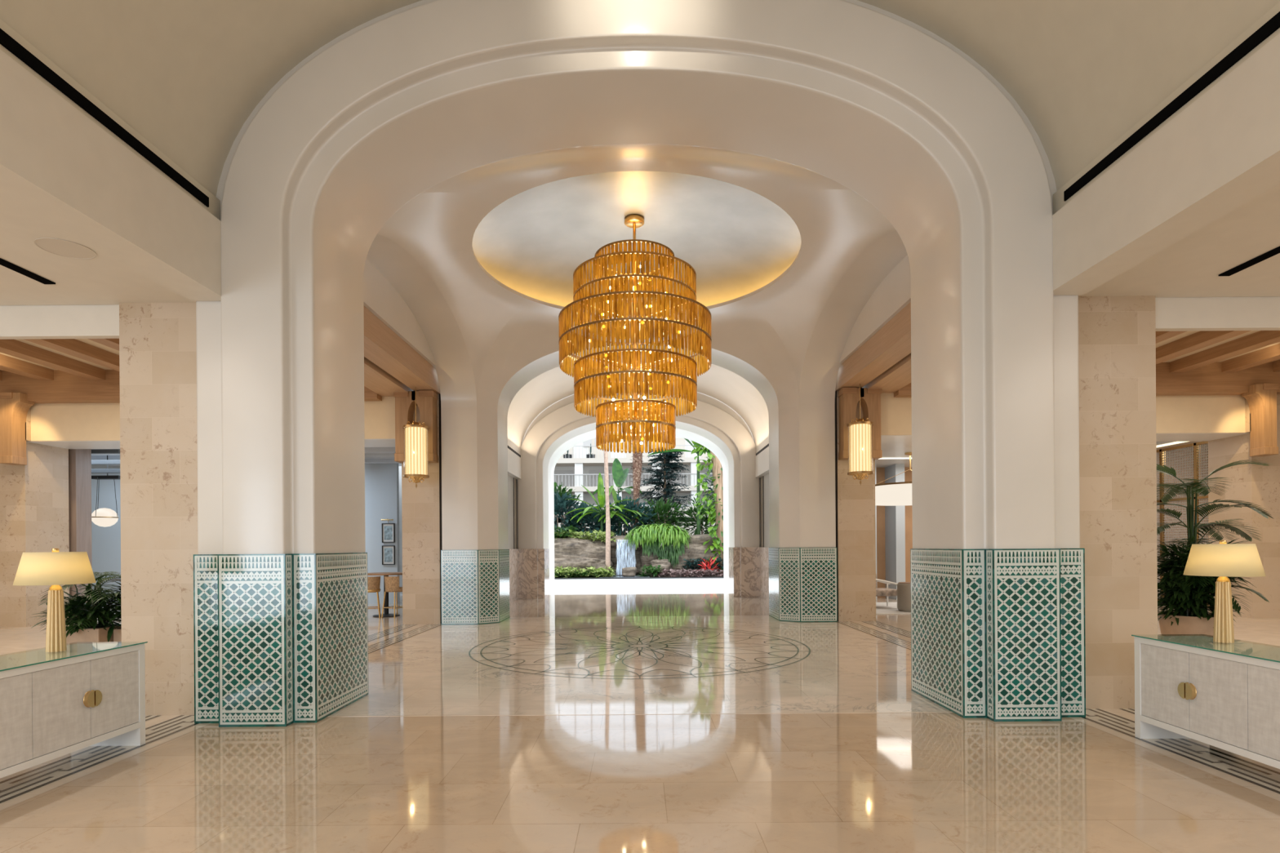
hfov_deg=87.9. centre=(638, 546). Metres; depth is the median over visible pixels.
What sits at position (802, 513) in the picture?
archway
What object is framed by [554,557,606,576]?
boulder
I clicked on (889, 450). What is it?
ceiling
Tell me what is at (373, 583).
bar stool
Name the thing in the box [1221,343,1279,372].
beam
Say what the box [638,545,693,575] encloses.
boulder
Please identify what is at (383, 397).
archway
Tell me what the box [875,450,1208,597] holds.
archway
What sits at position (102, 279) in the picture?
ceiling
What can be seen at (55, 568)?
table lamp
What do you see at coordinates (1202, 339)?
beam
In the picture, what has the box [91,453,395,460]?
beam
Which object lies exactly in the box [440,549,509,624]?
trim
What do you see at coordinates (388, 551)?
print
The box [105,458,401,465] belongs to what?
beam
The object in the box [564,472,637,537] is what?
plant
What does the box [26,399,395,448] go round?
archway
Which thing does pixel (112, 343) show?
beam
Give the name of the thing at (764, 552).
trim
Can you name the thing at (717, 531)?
tree
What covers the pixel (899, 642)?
trim
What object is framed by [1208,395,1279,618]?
archway
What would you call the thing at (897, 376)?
beam
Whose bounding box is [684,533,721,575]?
boulder
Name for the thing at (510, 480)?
archway
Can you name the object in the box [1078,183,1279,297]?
ceiling
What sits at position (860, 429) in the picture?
lantern
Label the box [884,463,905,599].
column
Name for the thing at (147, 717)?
trim
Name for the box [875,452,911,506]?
pendant
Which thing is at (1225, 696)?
credenza
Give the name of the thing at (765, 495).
archway
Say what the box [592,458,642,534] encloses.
banana plant
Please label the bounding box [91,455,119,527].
globe pendant
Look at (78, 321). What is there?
lintel
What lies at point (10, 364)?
beam
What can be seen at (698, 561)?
undergrowth
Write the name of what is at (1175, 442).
light strip
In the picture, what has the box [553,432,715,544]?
hotel building
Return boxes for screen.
[1156,440,1208,605]
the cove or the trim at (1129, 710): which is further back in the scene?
the cove
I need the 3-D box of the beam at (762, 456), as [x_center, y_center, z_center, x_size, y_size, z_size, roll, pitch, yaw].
[3.591,-2.375,16.960,0.385,0.700,5.080,0,0,0]
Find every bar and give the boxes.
[91,448,119,453]
[91,459,119,464]
[91,468,119,473]
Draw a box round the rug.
[875,602,911,614]
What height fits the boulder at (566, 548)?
2.023 m
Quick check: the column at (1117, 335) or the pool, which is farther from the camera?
the pool
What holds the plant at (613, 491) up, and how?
on the ground at (577, 576)
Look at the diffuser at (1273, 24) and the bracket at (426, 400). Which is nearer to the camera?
the diffuser at (1273, 24)
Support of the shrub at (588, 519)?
on the ground at (577, 576)
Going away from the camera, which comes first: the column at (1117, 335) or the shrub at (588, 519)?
the column at (1117, 335)
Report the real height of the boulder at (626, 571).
0.485 m
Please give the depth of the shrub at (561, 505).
35.09 m
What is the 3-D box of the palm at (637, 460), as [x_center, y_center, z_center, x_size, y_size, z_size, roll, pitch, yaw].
[0.173,-4.329,36.091,4.302,11.555,4.108,0,0,0]
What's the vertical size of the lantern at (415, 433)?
1.930 m
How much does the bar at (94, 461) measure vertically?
0.530 m
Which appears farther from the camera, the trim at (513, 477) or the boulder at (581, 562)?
the boulder at (581, 562)
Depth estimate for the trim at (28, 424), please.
13.06 m
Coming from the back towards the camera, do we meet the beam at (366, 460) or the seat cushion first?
the beam at (366, 460)
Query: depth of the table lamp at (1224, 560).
4.67 m
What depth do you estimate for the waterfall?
33.06 m
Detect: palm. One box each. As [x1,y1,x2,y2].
[29,571,121,644]
[85,573,121,641]
[604,449,611,577]
[631,435,644,526]
[1156,458,1272,635]
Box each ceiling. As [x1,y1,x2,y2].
[0,0,1279,196]
[0,196,195,305]
[0,338,119,370]
[363,143,910,410]
[506,354,768,453]
[875,443,911,467]
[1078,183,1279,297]
[1155,330,1279,362]
[1156,441,1208,450]
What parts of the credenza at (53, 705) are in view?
door, door, glass, handle, handle, door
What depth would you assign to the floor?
4.53 m
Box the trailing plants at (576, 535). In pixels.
[554,529,616,542]
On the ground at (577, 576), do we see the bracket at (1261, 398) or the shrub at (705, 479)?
the shrub at (705, 479)
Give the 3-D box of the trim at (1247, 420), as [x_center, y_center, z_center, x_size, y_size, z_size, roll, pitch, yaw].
[12.082,-2.624,13.040,0.240,0.740,0.120,0,0,0]
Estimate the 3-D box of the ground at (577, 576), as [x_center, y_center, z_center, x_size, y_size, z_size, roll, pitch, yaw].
[0.011,1.625,53.060,52.000,0.350,43.880,0,0,0]
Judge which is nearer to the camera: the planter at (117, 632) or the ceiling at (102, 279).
the ceiling at (102, 279)
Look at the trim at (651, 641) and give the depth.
9.50 m
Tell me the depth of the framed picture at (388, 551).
17.97 m
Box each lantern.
[402,386,429,487]
[847,383,874,485]
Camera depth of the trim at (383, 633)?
11.89 m
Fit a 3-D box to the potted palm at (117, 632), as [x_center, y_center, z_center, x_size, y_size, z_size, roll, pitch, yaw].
[-6.887,0.955,9.093,1.206,1.175,1.232,0,0,0]
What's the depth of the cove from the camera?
16.83 m
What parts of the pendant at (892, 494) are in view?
rod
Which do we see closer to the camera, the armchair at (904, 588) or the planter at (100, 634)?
the planter at (100, 634)
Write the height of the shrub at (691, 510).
4.192 m
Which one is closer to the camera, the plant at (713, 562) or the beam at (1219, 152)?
the beam at (1219, 152)
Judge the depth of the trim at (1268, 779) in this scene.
4.71 m
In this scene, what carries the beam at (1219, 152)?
attached to the ceiling at (187, 76)
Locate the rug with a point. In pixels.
(882, 608)
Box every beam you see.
[0,18,221,301]
[0,339,105,380]
[0,354,53,380]
[0,369,2,380]
[0,369,382,403]
[22,338,119,371]
[88,338,119,351]
[91,447,395,455]
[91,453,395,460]
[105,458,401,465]
[363,305,439,393]
[364,356,413,396]
[507,444,521,479]
[755,443,768,477]
[835,302,911,391]
[862,352,911,392]
[893,361,1279,397]
[1052,1,1279,295]
[1155,330,1250,364]
[1155,331,1186,343]
[1169,330,1279,372]
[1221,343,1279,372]
[1273,360,1279,372]
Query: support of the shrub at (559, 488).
on the ground at (577, 576)
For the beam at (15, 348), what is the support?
attached to the ceiling at (85, 340)
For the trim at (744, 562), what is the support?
attached to the archway at (765, 495)
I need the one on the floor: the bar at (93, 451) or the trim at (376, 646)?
the trim at (376, 646)
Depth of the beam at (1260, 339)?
11.66 m
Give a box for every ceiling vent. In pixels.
[0,257,55,284]
[1218,246,1279,275]
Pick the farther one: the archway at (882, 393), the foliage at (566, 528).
the foliage at (566, 528)
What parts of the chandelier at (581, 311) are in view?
glass rod, glass rod, glass rod, glass rod, glass rod, glass rod, glass rod, glass rod, glass rod, glass rod, glass rod, glass rod, glass rod, glass rod, glass rod, glass rod, glass rod, glass rod, glass rod, glass rod, glass rod, glass rod, glass rod, glass rod, glass rod, glass rod, glass rod, glass rod, glass rod, glass rod, glass rod, glass rod, glass rod, glass rod, glass rod, glass rod, glass rod, glass rod, glass rod, glass rod, glass rod, glass rod, glass rod, rod, glass rod, glass rod, glass rod, glass rod, glass rod, glass rod, glass rod, glass rod, glass rod, glass rod, glass rod, glass rod, glass rod, glass rod, glass rod, glass rod, glass rod, glass rod, glass rod, glass rod, glass rod, glass rod, glass rod, glass rod, glass rod, glass rod, glass rod, glass rod, glass rod, glass rod, glass rod, glass rod, glass rod, glass rod, glass rod, glass rod, glass rod, glass rod, glass rod, glass rod, glass rod, glass rod, glass rod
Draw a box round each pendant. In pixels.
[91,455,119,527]
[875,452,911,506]
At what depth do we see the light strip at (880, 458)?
16.95 m
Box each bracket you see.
[0,391,34,465]
[393,391,417,462]
[411,390,438,462]
[837,386,864,460]
[858,387,882,459]
[1241,382,1278,456]
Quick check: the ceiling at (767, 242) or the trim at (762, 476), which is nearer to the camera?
the ceiling at (767, 242)
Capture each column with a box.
[119,302,197,715]
[401,393,440,624]
[836,391,875,621]
[875,464,876,599]
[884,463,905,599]
[1078,295,1157,709]
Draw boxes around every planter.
[66,625,121,644]
[113,628,121,641]
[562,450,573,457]
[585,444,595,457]
[1157,612,1213,635]
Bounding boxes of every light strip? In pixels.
[878,457,911,459]
[1156,441,1186,447]
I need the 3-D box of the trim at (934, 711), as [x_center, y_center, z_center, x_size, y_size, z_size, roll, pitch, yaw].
[0.011,1.499,5.947,7.600,0.002,0.035,0,0,0]
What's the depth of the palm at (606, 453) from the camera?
31.81 m
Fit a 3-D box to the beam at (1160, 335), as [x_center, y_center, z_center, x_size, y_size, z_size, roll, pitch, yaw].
[8.411,-3.459,9.525,0.270,0.200,6.750,0,0,0]
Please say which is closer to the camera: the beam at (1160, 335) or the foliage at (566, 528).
the beam at (1160, 335)
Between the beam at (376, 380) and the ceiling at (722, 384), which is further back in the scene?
the ceiling at (722, 384)
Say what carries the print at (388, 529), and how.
attached to the framed picture at (388, 529)
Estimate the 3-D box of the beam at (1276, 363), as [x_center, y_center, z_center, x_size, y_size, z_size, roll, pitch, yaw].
[12.411,-3.487,9.525,0.270,0.200,6.750,0,0,0]
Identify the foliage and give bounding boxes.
[554,524,577,537]
[554,570,614,577]
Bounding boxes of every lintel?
[0,304,119,339]
[1155,296,1279,331]
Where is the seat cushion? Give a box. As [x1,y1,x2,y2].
[875,587,897,596]
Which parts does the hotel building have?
railing, railing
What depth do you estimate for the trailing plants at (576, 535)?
33.37 m
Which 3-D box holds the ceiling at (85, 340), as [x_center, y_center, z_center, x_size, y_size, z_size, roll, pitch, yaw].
[-10.225,-3.479,9.650,12.600,0.100,7.300,0,0,0]
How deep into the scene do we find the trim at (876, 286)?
11.04 m
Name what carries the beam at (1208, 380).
attached to the ceiling at (1188, 332)
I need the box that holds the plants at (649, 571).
[637,564,663,577]
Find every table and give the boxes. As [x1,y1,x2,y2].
[367,572,402,617]
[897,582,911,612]
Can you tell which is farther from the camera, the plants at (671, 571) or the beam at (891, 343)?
the plants at (671, 571)
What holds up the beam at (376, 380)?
attached to the ceiling at (85, 340)
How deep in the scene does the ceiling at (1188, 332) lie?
11.65 m
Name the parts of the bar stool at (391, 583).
leg, backrest, seat, leg, leg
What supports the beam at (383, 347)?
attached to the ceiling at (85, 340)
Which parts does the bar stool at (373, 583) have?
backrest, seat, leg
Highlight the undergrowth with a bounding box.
[680,556,723,571]
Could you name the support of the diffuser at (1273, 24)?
attached to the beam at (1219, 152)
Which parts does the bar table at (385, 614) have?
post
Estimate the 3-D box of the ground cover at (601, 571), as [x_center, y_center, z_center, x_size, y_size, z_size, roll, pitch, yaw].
[-3.051,1.224,31.715,4.079,0.663,1.473,0,0,0]
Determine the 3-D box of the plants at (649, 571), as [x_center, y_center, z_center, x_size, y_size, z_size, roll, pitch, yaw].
[0.529,1.193,31.814,1.305,0.672,1.262,0,0,0]
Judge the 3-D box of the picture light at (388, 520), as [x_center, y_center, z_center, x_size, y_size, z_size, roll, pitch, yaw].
[-6.765,-0.704,17.914,0.320,0.110,0.164,0,0,0]
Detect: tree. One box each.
[639,446,693,531]
[693,446,723,575]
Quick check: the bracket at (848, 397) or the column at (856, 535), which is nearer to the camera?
the bracket at (848, 397)
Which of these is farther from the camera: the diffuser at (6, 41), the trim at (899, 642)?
the trim at (899, 642)
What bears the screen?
on the floor
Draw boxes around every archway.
[0,441,69,626]
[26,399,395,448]
[68,448,92,619]
[91,463,399,604]
[195,0,1079,554]
[382,396,395,399]
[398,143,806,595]
[440,339,835,550]
[507,475,516,549]
[516,385,760,549]
[760,473,769,547]
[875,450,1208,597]
[880,392,893,395]
[880,395,1249,443]
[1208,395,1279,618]
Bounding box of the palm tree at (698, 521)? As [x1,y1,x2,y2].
[648,438,710,534]
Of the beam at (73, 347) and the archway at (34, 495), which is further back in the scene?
the archway at (34, 495)
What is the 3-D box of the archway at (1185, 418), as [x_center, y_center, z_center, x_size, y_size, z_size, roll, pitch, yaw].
[8.372,-2.614,13.610,7.420,0.790,1.020,0,0,0]
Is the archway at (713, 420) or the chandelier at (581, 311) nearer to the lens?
the chandelier at (581, 311)
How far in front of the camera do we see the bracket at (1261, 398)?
12.70 m
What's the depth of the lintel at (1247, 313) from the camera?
6.06 m
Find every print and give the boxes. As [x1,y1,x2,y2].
[384,525,392,540]
[384,547,392,562]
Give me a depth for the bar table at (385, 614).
14.70 m
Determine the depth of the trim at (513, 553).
18.71 m
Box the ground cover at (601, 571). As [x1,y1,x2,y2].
[554,565,616,577]
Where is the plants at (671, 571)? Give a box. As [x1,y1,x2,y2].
[657,568,724,577]
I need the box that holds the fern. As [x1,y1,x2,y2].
[622,522,693,568]
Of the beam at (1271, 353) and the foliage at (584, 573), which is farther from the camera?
the foliage at (584, 573)
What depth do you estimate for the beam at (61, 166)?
4.41 m
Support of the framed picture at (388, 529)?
attached to the archway at (381, 480)
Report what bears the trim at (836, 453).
attached to the archway at (802, 513)
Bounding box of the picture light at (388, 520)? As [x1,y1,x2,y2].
[381,519,393,522]
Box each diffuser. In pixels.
[0,27,208,207]
[1063,11,1279,200]
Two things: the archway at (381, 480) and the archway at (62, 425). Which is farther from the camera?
the archway at (381, 480)
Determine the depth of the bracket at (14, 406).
12.70 m
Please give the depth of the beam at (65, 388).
12.85 m
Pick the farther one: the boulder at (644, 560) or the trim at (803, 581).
the boulder at (644, 560)
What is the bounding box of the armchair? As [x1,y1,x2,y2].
[875,573,897,608]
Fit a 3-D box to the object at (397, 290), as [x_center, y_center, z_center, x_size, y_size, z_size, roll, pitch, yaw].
[-3.554,-3.419,10.050,0.740,1.388,5.940,0,0,0]
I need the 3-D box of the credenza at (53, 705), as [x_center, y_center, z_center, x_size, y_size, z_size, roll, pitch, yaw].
[-4.082,1.133,4.195,0.564,0.791,1.914,0,0,0]
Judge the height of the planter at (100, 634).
0.470 m
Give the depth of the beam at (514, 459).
18.37 m
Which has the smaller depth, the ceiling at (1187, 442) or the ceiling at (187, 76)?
the ceiling at (187, 76)
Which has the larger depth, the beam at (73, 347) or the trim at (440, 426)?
the trim at (440, 426)
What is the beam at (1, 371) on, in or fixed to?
attached to the ceiling at (85, 340)
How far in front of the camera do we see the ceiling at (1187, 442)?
18.15 m
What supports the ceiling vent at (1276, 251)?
in the ceiling at (1192, 266)
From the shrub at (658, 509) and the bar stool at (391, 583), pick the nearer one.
the bar stool at (391, 583)
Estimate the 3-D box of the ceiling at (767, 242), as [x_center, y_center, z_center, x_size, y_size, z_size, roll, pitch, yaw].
[-0.027,-3.857,10.050,6.320,2.215,6.460,0,0,0]
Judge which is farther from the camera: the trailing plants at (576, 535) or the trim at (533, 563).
the trailing plants at (576, 535)
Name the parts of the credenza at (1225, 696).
door, handle, handle, glass, door, door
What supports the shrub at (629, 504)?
on the ground at (577, 576)
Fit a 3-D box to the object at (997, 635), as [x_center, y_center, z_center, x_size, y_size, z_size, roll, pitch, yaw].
[3.325,0.747,6.353,1.056,1.460,1.482,0,0,0]
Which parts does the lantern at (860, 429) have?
rod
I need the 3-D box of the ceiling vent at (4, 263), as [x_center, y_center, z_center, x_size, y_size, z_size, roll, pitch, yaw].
[-4.920,-2.199,1.275,0.090,0.011,8.550,0,0,0]
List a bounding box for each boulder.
[554,537,613,576]
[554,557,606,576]
[610,535,641,546]
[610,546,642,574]
[622,566,636,577]
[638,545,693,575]
[650,559,671,576]
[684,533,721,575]
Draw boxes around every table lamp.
[13,548,96,652]
[1182,540,1266,643]
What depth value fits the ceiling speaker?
4.92 m
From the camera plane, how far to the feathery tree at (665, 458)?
39.26 m
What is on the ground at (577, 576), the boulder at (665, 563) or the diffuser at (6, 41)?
the boulder at (665, 563)
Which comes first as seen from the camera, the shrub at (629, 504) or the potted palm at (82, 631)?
the potted palm at (82, 631)
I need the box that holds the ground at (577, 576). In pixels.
[555,574,724,577]
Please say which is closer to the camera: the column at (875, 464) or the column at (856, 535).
the column at (856, 535)
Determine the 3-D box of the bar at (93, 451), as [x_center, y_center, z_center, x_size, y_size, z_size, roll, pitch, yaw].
[-13.267,-2.322,15.260,2.700,0.370,0.120,0,0,0]
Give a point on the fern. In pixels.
(651, 537)
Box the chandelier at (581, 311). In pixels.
[558,213,711,453]
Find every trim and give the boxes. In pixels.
[0,715,210,810]
[25,406,31,440]
[145,715,159,721]
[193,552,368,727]
[328,711,952,716]
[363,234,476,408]
[368,624,416,641]
[368,624,441,653]
[439,393,442,624]
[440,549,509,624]
[468,626,810,679]
[509,549,518,602]
[513,477,514,549]
[518,548,549,599]
[554,577,724,579]
[728,546,759,597]
[760,546,768,600]
[762,475,764,546]
[768,547,837,622]
[799,231,911,405]
[835,391,838,621]
[837,621,911,649]
[862,621,911,638]
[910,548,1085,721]
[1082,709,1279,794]
[1118,708,1134,714]
[1244,398,1250,432]
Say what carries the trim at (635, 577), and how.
on the floor
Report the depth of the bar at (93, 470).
16.30 m
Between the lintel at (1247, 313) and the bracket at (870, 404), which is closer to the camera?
the lintel at (1247, 313)
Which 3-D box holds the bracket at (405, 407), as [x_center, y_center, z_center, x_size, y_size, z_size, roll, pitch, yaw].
[-4.506,-2.329,12.932,0.420,1.360,0.325,0,0,0]
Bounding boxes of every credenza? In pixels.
[0,641,147,778]
[1131,634,1279,768]
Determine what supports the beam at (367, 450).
attached to the ceiling
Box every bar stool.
[367,576,380,618]
[381,576,402,618]
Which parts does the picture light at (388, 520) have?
lamp shade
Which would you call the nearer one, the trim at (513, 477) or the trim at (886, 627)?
the trim at (886, 627)
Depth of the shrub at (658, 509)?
36.13 m
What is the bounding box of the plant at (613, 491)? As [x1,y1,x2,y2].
[593,485,648,535]
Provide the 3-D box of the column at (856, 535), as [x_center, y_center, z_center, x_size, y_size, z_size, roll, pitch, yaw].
[4.295,-0.805,13.600,0.740,4.550,1.000,0,0,0]
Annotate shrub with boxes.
[554,482,581,524]
[554,487,586,532]
[560,500,617,538]
[598,493,656,535]
[631,495,687,529]
[675,497,715,535]
[702,468,715,530]
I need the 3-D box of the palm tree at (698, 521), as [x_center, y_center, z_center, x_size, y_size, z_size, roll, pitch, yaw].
[2.094,-2.404,34.499,3.257,7.679,2.052,0,0,0]
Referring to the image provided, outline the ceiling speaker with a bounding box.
[34,237,96,259]
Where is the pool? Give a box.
[599,574,649,577]
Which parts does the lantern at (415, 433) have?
rod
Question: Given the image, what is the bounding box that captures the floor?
[0,577,1279,852]
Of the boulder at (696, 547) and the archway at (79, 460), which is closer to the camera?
the archway at (79, 460)
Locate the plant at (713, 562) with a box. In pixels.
[697,557,718,571]
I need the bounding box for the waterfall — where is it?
[616,539,635,575]
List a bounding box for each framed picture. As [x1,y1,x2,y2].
[382,523,395,542]
[382,545,395,564]
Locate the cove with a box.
[1155,441,1174,445]
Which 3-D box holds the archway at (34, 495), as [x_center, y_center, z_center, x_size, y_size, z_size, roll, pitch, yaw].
[-14.305,-0.625,13.600,4.400,4.450,1.000,0,0,0]
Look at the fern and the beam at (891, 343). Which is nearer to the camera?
the beam at (891, 343)

